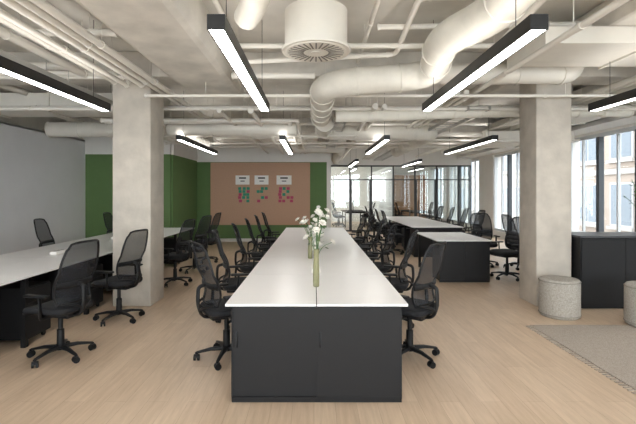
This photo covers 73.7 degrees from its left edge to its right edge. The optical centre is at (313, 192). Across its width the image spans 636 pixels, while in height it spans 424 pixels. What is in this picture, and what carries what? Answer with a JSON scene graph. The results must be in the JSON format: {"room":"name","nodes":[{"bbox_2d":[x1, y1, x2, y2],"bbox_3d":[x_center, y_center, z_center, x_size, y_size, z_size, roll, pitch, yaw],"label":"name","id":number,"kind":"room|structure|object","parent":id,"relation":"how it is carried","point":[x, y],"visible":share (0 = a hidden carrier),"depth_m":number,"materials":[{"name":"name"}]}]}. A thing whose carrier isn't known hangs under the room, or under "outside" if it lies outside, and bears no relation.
{"room":"open-plan office","nodes":[
{"label":"open-plan office","id":0,"kind":"room"},
{"bbox_2d":[0,116,84,254],"bbox_3d":[-6.475,-0.200,4.300,0.550,3.600,14.600,0,0,0],"label":"wall","id":1,"kind":"structure","parent":0,"point":[42,176],"depth_m":9.54,"materials":[{"name":"grey paint"}]},
{"bbox_2d":[0,85,105,120],"bbox_3d":[-4.900,-1.821,4.500,0.116,0.358,13.024,0,0,0],"label":"ceiling pipe","id":2,"kind":"object","parent":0,"point":[21,91],"depth_m":6.98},
{"bbox_2d":[10,13,118,37],"bbox_3d":[-4.150,-1.826,4.500,4.124,0.348,0.096,0,0,0],"label":"ceiling pipe","id":3,"kind":"object","parent":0,"point":[97,32],"depth_m":4.47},
{"bbox_2d":[73,137,170,237],"bbox_3d":[-5.300,-0.200,11.550,2.800,3.600,0.140,0,0,0],"label":"wall","id":4,"kind":"structure","parent":0,"point":[98,150],"depth_m":11.50,"materials":[{"name":"green paint"}]},
{"bbox_2d":[171,144,196,240],"bbox_3d":[-3.930,-0.200,12.800,0.180,3.600,2.400,0,0,0],"label":"wall","id":5,"kind":"structure","parent":0,"point":[183,158],"depth_m":12.54,"materials":[{"name":"paint"}]},
{"bbox_2d":[197,137,326,237],"bbox_3d":[-1.790,-0.200,14.065,4.420,3.600,0.190,0,0,0],"label":"wall","id":6,"kind":"structure","parent":0,"point":[318,161],"depth_m":14.00,"materials":[{"name":"green paint"}]},
{"bbox_2d":[211,163,309,224],"bbox_3d":[-1.765,0.025,13.950,3.270,2.050,0.040,0,0,0],"label":"pinboard","id":7,"kind":"object","parent":6,"relation":"attached to","point":[224,189],"visible":0.86,"depth_m":13.93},
{"bbox_2d":[236,175,249,184],"bbox_3d":[-2.347,-0.427,13.922,0.460,0.300,0.006,0,0,0],"label":"paper notice","id":8,"kind":"object","parent":7,"relation":"attached to","point":[240,179],"visible":1,"depth_m":13.92,"materials":[{"name":"white"}]},
{"bbox_2d":[255,175,268,184],"bbox_3d":[-1.724,-0.427,13.922,0.460,0.300,0.006,0,0,0],"label":"paper notice","id":9,"kind":"object","parent":7,"relation":"attached to","point":[259,179],"visible":1,"depth_m":13.92,"materials":[{"name":"white"}]},
{"bbox_2d":[238,187,292,201],"bbox_3d":[-1.584,0.057,13.922,1.818,0.500,0.008,0,0,0],"label":"sticky notes","id":10,"kind":"object","parent":7,"relation":"attached to","point":[243,191],"visible":1,"depth_m":13.92,"materials":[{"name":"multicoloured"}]},
{"bbox_2d":[277,175,291,184],"bbox_3d":[-0.985,-0.427,13.922,0.492,0.300,0.006,0,0,0],"label":"paper notice","id":11,"kind":"object","parent":7,"relation":"attached to","point":[281,179],"visible":1,"depth_m":13.92,"materials":[{"name":"white"}]},
{"bbox_2d":[0,0,605,141],"bbox_3d":[0.050,-2.125,10.500,13.700,0.250,27.000,0,0,0],"label":"ceiling","id":12,"kind":"structure","parent":0,"point":[271,28],"depth_m":5.28,"materials":[{"name":"concrete"}]},
{"bbox_2d":[0,25,87,77],"bbox_3d":[-3.777,-1.771,1.498,1.470,0.458,8.620,0,0,0],"label":"ceiling pipe","id":13,"kind":"object","parent":12,"relation":"attached to","point":[56,63],"depth_m":4.93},
{"bbox_2d":[0,20,110,111],"bbox_3d":[-2.550,-1.500,3.900,0.110,1.000,2.612,0,0,0],"label":"linear pendant light","id":14,"kind":"object","parent":12,"relation":"hanging from","point":[8,67],"visible":1,"depth_m":4.05,"materials":[{"name":"black metal"}]},
{"bbox_2d":[0,91,112,117],"bbox_3d":[-4.407,-1.550,7.500,2.415,0.350,0.650,0,0,0],"label":"ceiling beam","id":15,"kind":"structure","parent":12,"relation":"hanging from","point":[49,98],"depth_m":7.20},
{"bbox_2d":[0,17,118,84],"bbox_3d":[-3.572,-1.726,1.493,1.880,0.548,8.610,0,0,0],"label":"ceiling pipe","id":16,"kind":"object","parent":12,"relation":"attached to","point":[90,71],"depth_m":4.57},
{"bbox_2d":[0,8,130,87],"bbox_3d":[-3.497,-1.706,1.488,2.030,0.588,8.600,0,0,0],"label":"ceiling pipe","id":17,"kind":"object","parent":12,"relation":"attached to","point":[5,15],"depth_m":4.41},
{"bbox_2d":[0,0,144,87],"bbox_3d":[-2.340,-1.714,1.475,0.106,0.573,8.574,0,0,0],"label":"ceiling pipe","id":18,"kind":"object","parent":12,"relation":"attached to","point":[12,4],"depth_m":3.96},
{"bbox_2d":[0,44,165,125],"bbox_3d":[-3.450,-1.725,4.500,0.309,0.550,13.000,0,0,0],"label":"cable tray","id":19,"kind":"object","parent":12,"relation":"hanging from","point":[2,53],"visible":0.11,"depth_m":5.38,"materials":[{"name":"grey"}]},
{"bbox_2d":[15,0,203,118],"bbox_3d":[-2.200,-1.706,4.150,0.076,0.588,13.924,0,0,0],"label":"ceiling pipe","id":20,"kind":"object","parent":12,"relation":"attached to","point":[27,4],"depth_m":4.14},
{"bbox_2d":[44,121,191,146],"bbox_3d":[-4.320,-1.350,9.879,2.584,0.344,2.102,0,0,0],"label":"duct","id":21,"kind":"object","parent":12,"relation":"attached to","point":[79,129],"visible":0.36,"depth_m":8.87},
{"bbox_2d":[30,0,228,118],"bbox_3d":[-2.080,-1.704,4.150,0.086,0.593,13.924,0,0,0],"label":"ceiling pipe","id":22,"kind":"object","parent":12,"relation":"attached to","point":[46,6],"depth_m":4.14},
{"bbox_2d":[75,0,240,93],"bbox_3d":[-1.535,-1.760,1.800,0.830,0.480,9.600,0,0,0],"label":"ceiling downstand","id":23,"kind":"structure","parent":12,"relation":"attached to","point":[173,35],"depth_m":4.23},
{"bbox_2d":[176,135,217,153],"bbox_3d":[-2.550,-1.500,9.500,0.110,1.000,3.012,0,0,0],"label":"linear pendant light","id":24,"kind":"object","parent":12,"relation":"hanging from","point":[181,138],"visible":0.94,"depth_m":8.96,"materials":[{"name":"black metal"}]},
{"bbox_2d":[104,85,300,153],"bbox_3d":[-2.109,-1.629,10.759,3.405,0.743,6.105,0,0,0],"label":"ceiling pipe","id":25,"kind":"object","parent":12,"relation":"attached to","point":[289,123],"depth_m":7.74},
{"bbox_2d":[100,93,305,153],"bbox_3d":[-2.034,-1.629,10.684,3.555,0.743,6.255,0,0,0],"label":"ceiling pipe","id":26,"kind":"object","parent":12,"relation":"attached to","point":[297,121],"depth_m":7.57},
{"bbox_2d":[166,122,296,146],"bbox_3d":[-1.645,-1.250,9.430,2.614,0.304,2.764,0,0,0],"label":"duct","id":27,"kind":"object","parent":12,"relation":"attached to","point":[172,130],"visible":0.7,"depth_m":8.08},
{"bbox_2d":[207,0,269,111],"bbox_3d":[-0.600,-1.500,3.900,0.110,1.000,2.612,0,0,0],"label":"linear pendant light","id":28,"kind":"object","parent":12,"relation":"hanging from","point":[219,27],"visible":1,"depth_m":3.13,"materials":[{"name":"black metal"}]},
{"bbox_2d":[217,108,268,153],"bbox_3d":[-1.500,-1.631,10.250,0.076,0.738,7.124,0,0,0],"label":"ceiling pipe","id":29,"kind":"object","parent":12,"relation":"attached to","point":[219,110],"depth_m":7.53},
{"bbox_2d":[234,0,270,29],"bbox_3d":[-0.477,-1.560,2.701,0.470,0.314,1.983,0,0,0],"label":"flexible duct","id":30,"kind":"object","parent":12,"relation":"hanging from","point":[248,13],"visible":1,"depth_m":3.39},
{"bbox_2d":[213,127,317,142],"bbox_3d":[-1.157,-1.425,10.500,2.515,0.300,0.650,0,0,0],"label":"duct","id":31,"kind":"object","parent":12,"relation":"hanging from","point":[217,139],"visible":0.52,"depth_m":10.30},
{"bbox_2d":[248,108,284,154],"bbox_3d":[-1.000,-1.626,10.250,0.096,0.748,7.124,0,0,0],"label":"ceiling pipe","id":32,"kind":"object","parent":12,"relation":"attached to","point":[250,110],"depth_m":7.50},
{"bbox_2d":[231,72,314,79],"bbox_3d":[-0.525,-1.520,5.500,1.074,0.096,0.096,0,0,0],"label":"ceiling pipe","id":33,"kind":"object","parent":12,"relation":"attached to","point":[233,75],"visible":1,"depth_m":5.46,"materials":[{"name":"white"}]},
{"bbox_2d":[67,118,503,131],"bbox_3d":[-0.050,-1.800,11.550,13.100,0.400,0.500,0,0,0],"label":"ceiling beam","id":34,"kind":"structure","parent":12,"relation":"attached to","point":[461,128],"depth_m":11.30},
{"bbox_2d":[279,135,292,153],"bbox_3d":[-0.600,-1.500,9.500,0.110,1.000,3.012,0,0,0],"label":"linear pendant light","id":35,"kind":"object","parent":12,"relation":"hanging from","point":[282,138],"visible":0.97,"depth_m":8.74,"materials":[{"name":"black metal"}]},
{"bbox_2d":[283,148,345,163],"bbox_3d":[0.080,-1.350,14.922,1.984,0.344,4.988,0,0,0],"label":"duct","id":36,"kind":"object","parent":12,"relation":"attached to","point":[338,153],"visible":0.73,"depth_m":12.52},
{"bbox_2d":[282,0,350,61],"bbox_3d":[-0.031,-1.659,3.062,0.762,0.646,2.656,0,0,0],"label":"diffuser","id":37,"kind":"object","parent":12,"relation":"hanging from","point":[315,30],"depth_m":3.83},
{"bbox_2d":[165,121,468,144],"bbox_3d":[1.100,-1.621,10.900,9.824,0.758,0.076,0,0,0],"label":"ceiling pipe","id":38,"kind":"object","parent":12,"relation":"attached to","point":[388,142],"depth_m":10.87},
{"bbox_2d":[164,97,487,125],"bbox_3d":[-0.150,-1.681,8.600,7.324,0.638,0.076,0,0,0],"label":"ceiling pipe","id":39,"kind":"object","parent":12,"relation":"hanging from","point":[301,123],"depth_m":8.57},
{"bbox_2d":[188,144,505,147],"bbox_3d":[0.950,-1.646,12.200,9.124,0.708,0.116,0,0,0],"label":"ceiling pipe","id":40,"kind":"object","parent":12,"relation":"hanging from","point":[211,145],"depth_m":12.17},
{"bbox_2d":[240,41,494,48],"bbox_3d":[1.000,-1.831,4.900,3.824,0.338,0.076,0,0,0],"label":"ceiling pipe","id":41,"kind":"object","parent":12,"relation":"attached to","point":[482,45],"depth_m":4.87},
{"bbox_2d":[355,0,380,63],"bbox_3d":[0.600,-1.883,1.900,0.066,0.233,7.824,0,0,0],"label":"ceiling pipe","id":42,"kind":"object","parent":12,"relation":"attached to","point":[370,23],"depth_m":4.49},
{"bbox_2d":[164,121,579,140],"bbox_3d":[1.100,-1.583,9.250,9.824,0.833,0.766,0,0,0],"label":"ceiling pipe","id":43,"kind":"object","parent":12,"relation":"hanging from","point":[351,135],"depth_m":9.56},
{"bbox_2d":[346,140,399,149],"bbox_3d":[1.692,-1.525,12.400,1.415,0.400,1.050,0,0,0],"label":"duct","id":44,"kind":"object","parent":12,"relation":"hanging from","point":[387,145],"visible":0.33,"depth_m":12.05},
{"bbox_2d":[315,116,437,156],"bbox_3d":[2.004,-1.320,10.325,2.208,0.364,6.174,0,0,28],"label":"duct","id":45,"kind":"object","parent":12,"relation":"attached to","point":[374,132],"visible":0.8,"depth_m":9.06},
{"bbox_2d":[365,93,389,153],"bbox_3d":[1.380,-1.500,9.500,0.110,1.000,3.012,0,0,0],"label":"linear pendant light","id":46,"kind":"object","parent":12,"relation":"hanging from","point":[385,138],"visible":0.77,"depth_m":8.74,"materials":[{"name":"black metal"}]},
{"bbox_2d":[144,62,616,97],"bbox_3d":[1.800,-1.650,5.800,8.224,0.700,0.060,0,0,0],"label":"ceiling pipe","id":47,"kind":"object","parent":12,"relation":"hanging from","point":[145,95],"depth_m":5.78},
{"bbox_2d":[297,119,518,136],"bbox_3d":[0.850,-1.646,9.800,9.324,0.708,0.116,0,0,0],"label":"ceiling pipe","id":48,"kind":"object","parent":12,"relation":"hanging from","point":[444,134],"depth_m":9.76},
{"bbox_2d":[365,89,468,159],"bbox_3d":[2.120,-1.681,11.650,0.076,0.638,11.524,0,0,0],"label":"ceiling pipe","id":49,"kind":"object","parent":12,"relation":"hanging from","point":[466,91],"depth_m":6.75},
{"bbox_2d":[309,0,536,127],"bbox_3d":[1.108,-1.455,3.976,1.483,0.574,7.614,0,0,-13],"label":"duct","id":50,"kind":"object","parent":12,"relation":"hanging from","point":[480,20],"visible":1,"depth_m":4.81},
{"bbox_2d":[374,105,490,160],"bbox_3d":[2.624,-1.660,12.050,0.359,0.680,10.700,0,0,0],"label":"cable tray","id":51,"kind":"object","parent":12,"relation":"hanging from","point":[468,107],"visible":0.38,"depth_m":8.45,"materials":[{"name":"grey"}]},
{"bbox_2d":[248,0,631,63],"bbox_3d":[0.999,-1.781,4.600,4.026,0.439,1.276,0,0,0],"label":"ceiling pipe","id":52,"kind":"object","parent":12,"relation":"attached to","point":[417,3],"depth_m":5.17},
{"bbox_2d":[444,129,497,153],"bbox_3d":[3.420,-1.500,9.500,0.110,1.000,3.012,0,0,0],"label":"linear pendant light","id":53,"kind":"object","parent":12,"relation":"hanging from","point":[491,138],"visible":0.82,"depth_m":9.06,"materials":[{"name":"black metal"}]},
{"bbox_2d":[377,21,591,30],"bbox_3d":[2.550,-1.881,4.600,3.725,0.238,0.076,0,0,0],"label":"ceiling pipe","id":54,"kind":"object","parent":12,"relation":"attached to","point":[428,25],"depth_m":4.57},
{"bbox_2d":[335,104,634,122],"bbox_3d":[2.781,-1.303,6.971,4.868,0.318,0.271,0,0,-1],"label":"duct","id":55,"kind":"object","parent":12,"relation":"attached to","point":[340,116],"visible":0.57,"depth_m":6.88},
{"bbox_2d":[422,0,548,111],"bbox_3d":[1.380,-1.500,3.900,0.110,1.000,2.612,0,0,0],"label":"linear pendant light","id":56,"kind":"object","parent":12,"relation":"hanging from","point":[532,26],"visible":0.96,"depth_m":3.17,"materials":[{"name":"black metal"}]},
{"bbox_2d":[368,0,629,159],"bbox_3d":[2.240,-1.681,7.700,0.076,0.638,19.424,0,0,0],"label":"ceiling pipe","id":57,"kind":"object","parent":12,"relation":"hanging from","point":[583,24],"depth_m":3.98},
{"bbox_2d":[436,63,583,84],"bbox_3d":[2.509,-1.659,5.550,2.042,0.482,0.284,0,0,0],"label":"duct","id":58,"kind":"object","parent":12,"relation":"attached to","point":[522,75],"visible":0.34,"depth_m":5.44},
{"bbox_2d":[471,130,574,147],"bbox_3d":[4.893,-1.275,10.050,2.015,0.300,0.950,0,0,0],"label":"duct","id":59,"kind":"object","parent":12,"relation":"hanging from","point":[501,134],"visible":0.36,"depth_m":9.60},
{"bbox_2d":[503,0,545,35],"bbox_3d":[1.900,-1.625,3.450,0.086,0.438,2.934,0,0,0],"label":"ceiling pipe","id":60,"kind":"object","parent":12,"relation":"attached to","point":[538,3],"visible":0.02,"depth_m":3.68,"materials":[{"name":"white"}]},
{"bbox_2d":[415,75,635,157],"bbox_3d":[4.200,-1.726,7.700,0.096,0.548,19.424,0,0,0],"label":"ceiling pipe","id":61,"kind":"object","parent":12,"relation":"hanging from","point":[631,79],"depth_m":6.50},
{"bbox_2d":[419,81,635,156],"bbox_3d":[4.350,-1.731,7.700,0.076,0.538,19.424,0,0,0],"label":"ceiling pipe","id":62,"kind":"object","parent":12,"relation":"hanging from","point":[633,83],"depth_m":6.77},
{"bbox_2d":[440,84,635,153],"bbox_3d":[5.100,-1.625,7.742,1.050,0.400,15.515,0,0,0],"label":"duct","id":63,"kind":"object","parent":12,"relation":"hanging from","point":[580,120],"visible":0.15,"depth_m":8.36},
{"bbox_2d":[507,26,635,68],"bbox_3d":[3.217,-1.605,4.700,1.765,0.220,0.850,0,0,0],"label":"ceiling beam","id":64,"kind":"structure","parent":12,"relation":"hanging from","point":[601,47],"depth_m":4.52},
{"bbox_2d":[588,88,635,111],"bbox_3d":[3.420,-1.500,3.900,0.110,1.000,2.612,0,0,0],"label":"linear pendant light","id":65,"kind":"object","parent":12,"relation":"hanging from","point":[628,96],"visible":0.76,"depth_m":4.80,"materials":[{"name":"black metal"}]},
{"bbox_2d":[0,221,635,423],"bbox_3d":[0.050,1.660,10.500,13.500,0.120,27.000,0,0,0],"label":"floor","id":66,"kind":"structure","parent":0,"point":[491,367],"depth_m":3.76,"materials":[{"name":"brown wood"}]},
{"bbox_2d":[33,218,54,246],"bbox_3d":[-4.571,1.025,7.502,0.648,1.150,0.630,0,0,-7],"label":"chair","id":67,"kind":"object","parent":66,"relation":"on","point":[42,230],"visible":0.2,"depth_m":7.53,"materials":[{"name":"fabric"}]},
{"bbox_2d":[22,239,99,368],"bbox_3d":[-2.462,1.025,4.140,0.648,1.150,0.630,0,0,14],"label":"chair","id":68,"kind":"object","parent":66,"relation":"on","point":[71,291],"visible":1,"depth_m":4.03,"materials":[{"name":"fabric"}]},
{"bbox_2d":[0,228,194,347],"bbox_3d":[-3.620,1.225,6.192,1.400,0.750,8.409,0,0,0],"label":"desk","id":69,"kind":"object","parent":66,"relation":"on","point":[29,271],"visible":0.34,"depth_m":4.77,"materials":[{"name":"white laminate"}]},
{"bbox_2d":[103,212,112,233],"bbox_3d":[-4.540,1.025,9.854,0.648,1.150,0.630,0,0,-1],"label":"chair","id":70,"kind":"object","parent":66,"relation":"on","point":[108,218],"visible":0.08,"depth_m":9.87,"materials":[{"name":"fabric"}]},
{"bbox_2d":[92,229,147,326],"bbox_3d":[-2.442,1.025,5.341,0.648,1.150,0.630,0,0,13],"label":"chair","id":71,"kind":"object","parent":66,"relation":"on","point":[128,275],"visible":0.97,"depth_m":5.23,"materials":[{"name":"fabric"}]},
{"bbox_2d":[113,51,163,305],"bbox_3d":[-2.570,-0.200,6.235,0.540,3.600,0.530,0,0,0],"label":"concrete column","id":72,"kind":"structure","parent":66,"relation":"on","point":[138,120],"depth_m":5.97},
{"bbox_2d":[164,219,194,287],"bbox_3d":[-2.421,1.025,7.441,0.648,1.150,0.630,0,0,13],"label":"chair","id":73,"kind":"object","parent":66,"relation":"on","point":[182,253],"visible":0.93,"depth_m":7.33,"materials":[{"name":"fabric"}]},
{"bbox_2d":[179,215,211,273],"bbox_3d":[-2.422,1.025,8.640,0.648,1.150,0.630,0,0,16],"label":"chair","id":74,"kind":"object","parent":66,"relation":"on","point":[204,225],"visible":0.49,"depth_m":8.55,"materials":[{"name":"fabric"}]},
{"bbox_2d":[193,212,220,262],"bbox_3d":[-2.481,1.025,9.843,0.648,1.150,0.630,0,0,7],"label":"chair","id":75,"kind":"object","parent":66,"relation":"on","point":[216,219],"visible":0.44,"depth_m":9.73,"materials":[{"name":"fabric"}]},
{"bbox_2d":[190,241,231,370],"bbox_3d":[-0.870,1.025,4.113,0.648,1.150,0.630,0,0,-32],"label":"chair","id":76,"kind":"object","parent":66,"relation":"on","point":[213,307],"visible":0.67,"depth_m":3.94,"materials":[{"name":"fabric"}]},
{"bbox_2d":[212,230,249,328],"bbox_3d":[-0.921,1.025,5.200,0.648,1.150,0.630,0,0,-13],"label":"chair","id":77,"kind":"object","parent":66,"relation":"on","point":[234,282],"visible":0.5,"depth_m":5.02,"materials":[{"name":"black plastic"}]},
{"bbox_2d":[231,223,261,272],"bbox_3d":[-0.921,1.025,6.399,0.648,1.150,0.630,0,0,-15],"label":"chair","id":78,"kind":"object","parent":66,"relation":"on","point":[243,261],"visible":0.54,"depth_m":6.21,"materials":[{"name":"black plastic"}]},
{"bbox_2d":[244,218,269,260],"bbox_3d":[-0.921,1.025,7.601,0.648,1.150,0.630,0,0,-12],"label":"chair","id":79,"kind":"object","parent":66,"relation":"on","point":[255,247],"visible":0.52,"depth_m":7.42,"materials":[{"name":"black plastic"}]},
{"bbox_2d":[254,215,276,250],"bbox_3d":[-0.921,1.025,8.801,0.648,1.150,0.630,0,0,-11],"label":"chair","id":80,"kind":"object","parent":66,"relation":"on","point":[261,234],"visible":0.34,"depth_m":8.61,"materials":[{"name":"black plastic"}]},
{"bbox_2d":[261,212,280,242],"bbox_3d":[-0.921,1.025,10.000,0.648,1.150,0.630,0,0,-13],"label":"chair","id":81,"kind":"object","parent":66,"relation":"on","point":[268,229],"visible":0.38,"depth_m":9.82,"materials":[{"name":"black plastic"}]},
{"bbox_2d":[225,228,407,401],"bbox_3d":[0.020,1.225,6.832,1.400,0.750,7.209,0,0,0],"label":"desk","id":82,"kind":"object","parent":66,"relation":"on","point":[293,339],"visible":0.98,"depth_m":3.24,"materials":[{"name":"white laminate"}]},
{"bbox_2d":[295,216,324,258],"bbox_3d":[-0.056,0.573,5.478,0.367,0.553,0.230,0,0,27],"label":"flower vase","id":83,"kind":"object","parent":82,"relation":"on","point":[296,219],"visible":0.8,"depth_m":5.48,"materials":[{"name":"green glass"}]},
{"bbox_2d":[302,208,335,286],"bbox_3d":[0.055,0.491,3.872,0.276,0.715,0.274,0,0,42],"label":"flower vase","id":84,"kind":"object","parent":82,"relation":"on","point":[317,231],"visible":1,"depth_m":3.83,"materials":[{"name":"green glass"}]},
{"bbox_2d":[349,212,367,242],"bbox_3d":[0.947,1.025,9.988,0.648,1.150,0.630,0,0,21],"label":"chair","id":85,"kind":"object","parent":66,"relation":"on","point":[358,232],"visible":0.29,"depth_m":9.80,"materials":[{"name":"black plastic"}]},
{"bbox_2d":[353,215,375,250],"bbox_3d":[0.948,1.025,8.790,0.648,1.150,0.630,0,0,16],"label":"chair","id":86,"kind":"object","parent":66,"relation":"on","point":[364,239],"visible":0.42,"depth_m":8.61,"materials":[{"name":"black plastic"}]},
{"bbox_2d":[360,218,384,260],"bbox_3d":[0.949,1.025,7.591,0.648,1.150,0.630,0,0,13],"label":"chair","id":87,"kind":"object","parent":66,"relation":"on","point":[374,249],"visible":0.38,"depth_m":7.42,"materials":[{"name":"black plastic"}]},
{"bbox_2d":[369,223,398,272],"bbox_3d":[0.947,1.025,6.388,0.648,1.150,0.630,0,0,23],"label":"chair","id":88,"kind":"object","parent":66,"relation":"on","point":[386,250],"visible":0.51,"depth_m":6.20,"materials":[{"name":"black plastic"}]},
{"bbox_2d":[380,210,403,254],"bbox_3d":[2.080,1.025,11.205,0.648,1.150,0.630,0,0,0],"label":"chair","id":89,"kind":"object","parent":66,"relation":"on","point":[397,235],"visible":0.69,"depth_m":11.10,"materials":[{"name":"black plastic"}]},
{"bbox_2d":[382,230,418,327],"bbox_3d":[0.948,1.025,5.189,0.648,1.150,0.630,0,0,19],"label":"chair","id":90,"kind":"object","parent":66,"relation":"on","point":[400,284],"visible":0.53,"depth_m":5.01,"materials":[{"name":"black plastic"}]},
{"bbox_2d":[381,216,463,256],"bbox_3d":[3.100,1.225,12.992,1.300,0.750,4.809,0,0,0],"label":"desk","id":91,"kind":"object","parent":66,"relation":"on","point":[407,225],"visible":0.61,"depth_m":11.44,"materials":[{"name":"white laminate"}]},
{"bbox_2d":[401,241,446,368],"bbox_3d":[0.942,1.025,4.103,0.648,1.150,0.630,0,0,40],"label":"chair","id":92,"kind":"object","parent":66,"relation":"on","point":[421,304],"visible":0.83,"depth_m":3.92,"materials":[{"name":"fabric"}]},
{"bbox_2d":[417,232,491,281],"bbox_3d":[2.700,1.225,8.393,1.000,0.750,1.609,0,0,0],"label":"desk","id":93,"kind":"object","parent":66,"relation":"on","point":[467,256],"visible":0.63,"depth_m":7.61,"materials":[{"name":"white laminate"}]},
{"bbox_2d":[453,208,468,232],"bbox_3d":[4.220,1.025,12.494,0.648,1.150,0.630,0,0,4],"label":"chair","id":94,"kind":"object","parent":66,"relation":"on","point":[462,222],"visible":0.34,"depth_m":12.54,"materials":[{"name":"fabric"}]},
{"bbox_2d":[470,213,499,267],"bbox_3d":[3.756,1.025,9.370,0.630,1.150,0.648,0,0,4],"label":"chair","id":95,"kind":"object","parent":66,"relation":"on","point":[480,223],"visible":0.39,"depth_m":9.56,"materials":[{"name":"fabric"}]},
{"bbox_2d":[490,217,518,281],"bbox_3d":[3.641,1.025,7.951,0.648,1.150,0.630,0,0,-15],"label":"chair","id":96,"kind":"object","parent":66,"relation":"on","point":[512,235],"visible":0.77,"depth_m":8.02,"materials":[{"name":"fabric"}]},
{"bbox_2d":[501,214,518,270],"bbox_3d":[4.330,1.025,9.003,0.648,1.150,0.630,0,0,-5],"label":"chair","id":97,"kind":"object","parent":66,"relation":"on","point":[506,219],"visible":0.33,"depth_m":8.98,"materials":[{"name":"black plastic"}]},
{"bbox_2d":[519,82,570,305],"bbox_3d":[3.380,-0.200,6.220,0.500,3.600,0.500,0,0,0],"label":"concrete column","id":98,"kind":"structure","parent":66,"relation":"on","point":[544,123],"depth_m":5.97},
{"bbox_2d":[538,275,581,320],"bbox_3d":[3.200,1.352,5.530,0.492,0.496,0.492,0,0,0],"label":"pouf","id":99,"kind":"object","parent":66,"relation":"on","point":[559,296],"visible":1,"depth_m":5.34,"materials":[{"name":"fabric"}]},
{"bbox_2d":[526,325,635,393],"bbox_3d":[4.370,1.593,2.850,3.660,0.013,4.500,0,0,0],"label":"area rug","id":100,"kind":"object","parent":66,"relation":"on","point":[611,349],"visible":1,"depth_m":4.41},
{"bbox_2d":[623,281,635,326],"bbox_3d":[4.020,1.337,5.080,0.512,0.496,0.512,0,0,0],"label":"pouf","id":101,"kind":"object","parent":100,"relation":"on","point":[629,317],"visible":1,"depth_m":5.07,"materials":[{"name":"fabric"}]},
{"bbox_2d":[571,232,635,307],"bbox_3d":[4.885,1.095,6.125,2.470,1.010,0.630,0,0,0],"label":"credenza","id":102,"kind":"object","parent":66,"relation":"on","point":[603,262],"visible":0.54,"depth_m":5.83,"materials":[{"name":"black"}]},
{"bbox_2d":[0,52,635,84],"bbox_3d":[-0.050,-1.825,6.250,13.100,0.350,0.500,0,0,0],"label":"ceiling beam","id":103,"kind":"structure","parent":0,"point":[590,75],"depth_m":6.00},
{"bbox_2d":[0,85,635,110],"bbox_3d":[0.150,-1.656,6.800,12.124,0.688,0.076,0,0,0],"label":"ceiling pipe","id":104,"kind":"object","parent":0,"point":[29,108],"depth_m":6.78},
{"bbox_2d":[0,85,635,106],"bbox_3d":[0.150,-1.681,6.950,12.124,0.638,0.076,0,0,0],"label":"ceiling pipe","id":105,"kind":"object","parent":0,"point":[92,85],"depth_m":6.92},
{"bbox_2d":[327,139,330,227],"bbox_3d":[0.490,-0.200,16.500,0.140,3.600,5.000,0,0,0],"label":"wall","id":106,"kind":"structure","parent":0,"point":[328,154],"depth_m":14.00,"materials":[{"name":"white paint"}]},
{"bbox_2d":[372,167,391,221],"bbox_3d":[3.300,0.225,20.730,0.080,2.750,6.140,0,0,0],"label":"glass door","id":107,"kind":"structure","parent":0,"point":[381,189],"depth_m":20.18,"materials":[{"name":"clear glass"}]},
{"bbox_2d":[331,167,434,220],"bbox_3d":[3.150,-0.200,23.905,7.300,3.600,0.190,0,0,0],"label":"glass partition","id":108,"kind":"structure","parent":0,"point":[403,189],"depth_m":23.85,"materials":[{"name":"clear glass"}]},
{"bbox_2d":[331,148,470,231],"bbox_3d":[3.530,-0.200,17.588,5.940,3.600,0.124,0,0,0],"label":"frame","id":109,"kind":"structure","parent":0,"point":[435,159],"depth_m":17.55,"materials":[{"name":"black paint"}]},
{"bbox_2d":[400,0,635,141],"bbox_3d":[3.350,-1.850,6.500,0.700,0.300,19.000,0,0,0],"label":"ceiling downstand","id":110,"kind":"structure","parent":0,"point":[624,15],"depth_m":4.78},
{"bbox_2d":[430,117,635,239],"bbox_3d":[6.675,-0.200,10.500,0.350,3.600,27.000,0,0,0],"label":"wall","id":111,"kind":"structure","parent":0,"point":[486,163],"depth_m":15.44,"materials":[{"name":"white paint"}]},
{"bbox_2d":[430,167,442,218],"bbox_3d":[6.590,-0.010,22.700,0.120,2.720,2.600,0,0,0],"label":"window","id":112,"kind":"structure","parent":111,"relation":"in","point":[433,169],"depth_m":22.65,"materials":[{"name":"grey"}]},
{"bbox_2d":[450,159,478,224],"bbox_3d":[6.590,-0.010,18.550,0.120,2.720,3.700,0,0,0],"label":"window","id":113,"kind":"structure","parent":111,"relation":"in","point":[474,160],"depth_m":18.53,"materials":[{"name":"grey"}]},
{"bbox_2d":[494,150,518,231],"bbox_3d":[6.590,-0.010,13.725,0.120,2.720,3.350,0,0,0],"label":"window","id":114,"kind":"structure","parent":111,"relation":"in","point":[509,154],"depth_m":14.31,"materials":[{"name":"grey"}]},
{"bbox_2d":[457,111,635,158],"bbox_3d":[6.200,-1.460,7.250,0.600,0.080,20.500,0,0,0],"label":"bulkhead","id":115,"kind":"object","parent":111,"relation":"attached to","point":[612,122],"visible":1,"depth_m":9.33,"materials":[{"name":"white paint"}]},
{"bbox_2d":[571,126,635,231],"bbox_3d":[6.590,-0.010,9.175,0.120,2.720,3.550,0,0,0],"label":"window","id":116,"kind":"structure","parent":111,"relation":"in","point":[599,137],"depth_m":9.72,"materials":[{"name":"grey"}]},
{"label":"outside","id":117,"kind":"structure","parent":0,"visible":0},
{"bbox_3d":[23.550,5.700,22.500,32.900,0.200,75.000,0,0,0],"label":"ground","id":118,"kind":"structure","parent":117,"visible":0},
{"bbox_2d":[435,154,515,228],"bbox_3d":[16.910,-0.400,43.600,4.180,12.000,32.800,0,0,0],"label":"neighbouring building","id":119,"kind":"structure","parent":118,"relation":"on","point":[513,155],"depth_m":39.14,"materials":[{"name":"grey stone"}]},
{"bbox_2d":[579,131,634,231],"bbox_3d":[16.410,-0.975,21.600,4.180,13.150,10.800,0,0,0],"label":"neighbouring building","id":120,"kind":"structure","parent":118,"relation":"on","point":[627,138],"depth_m":20.63,"materials":[{"name":"brick"}]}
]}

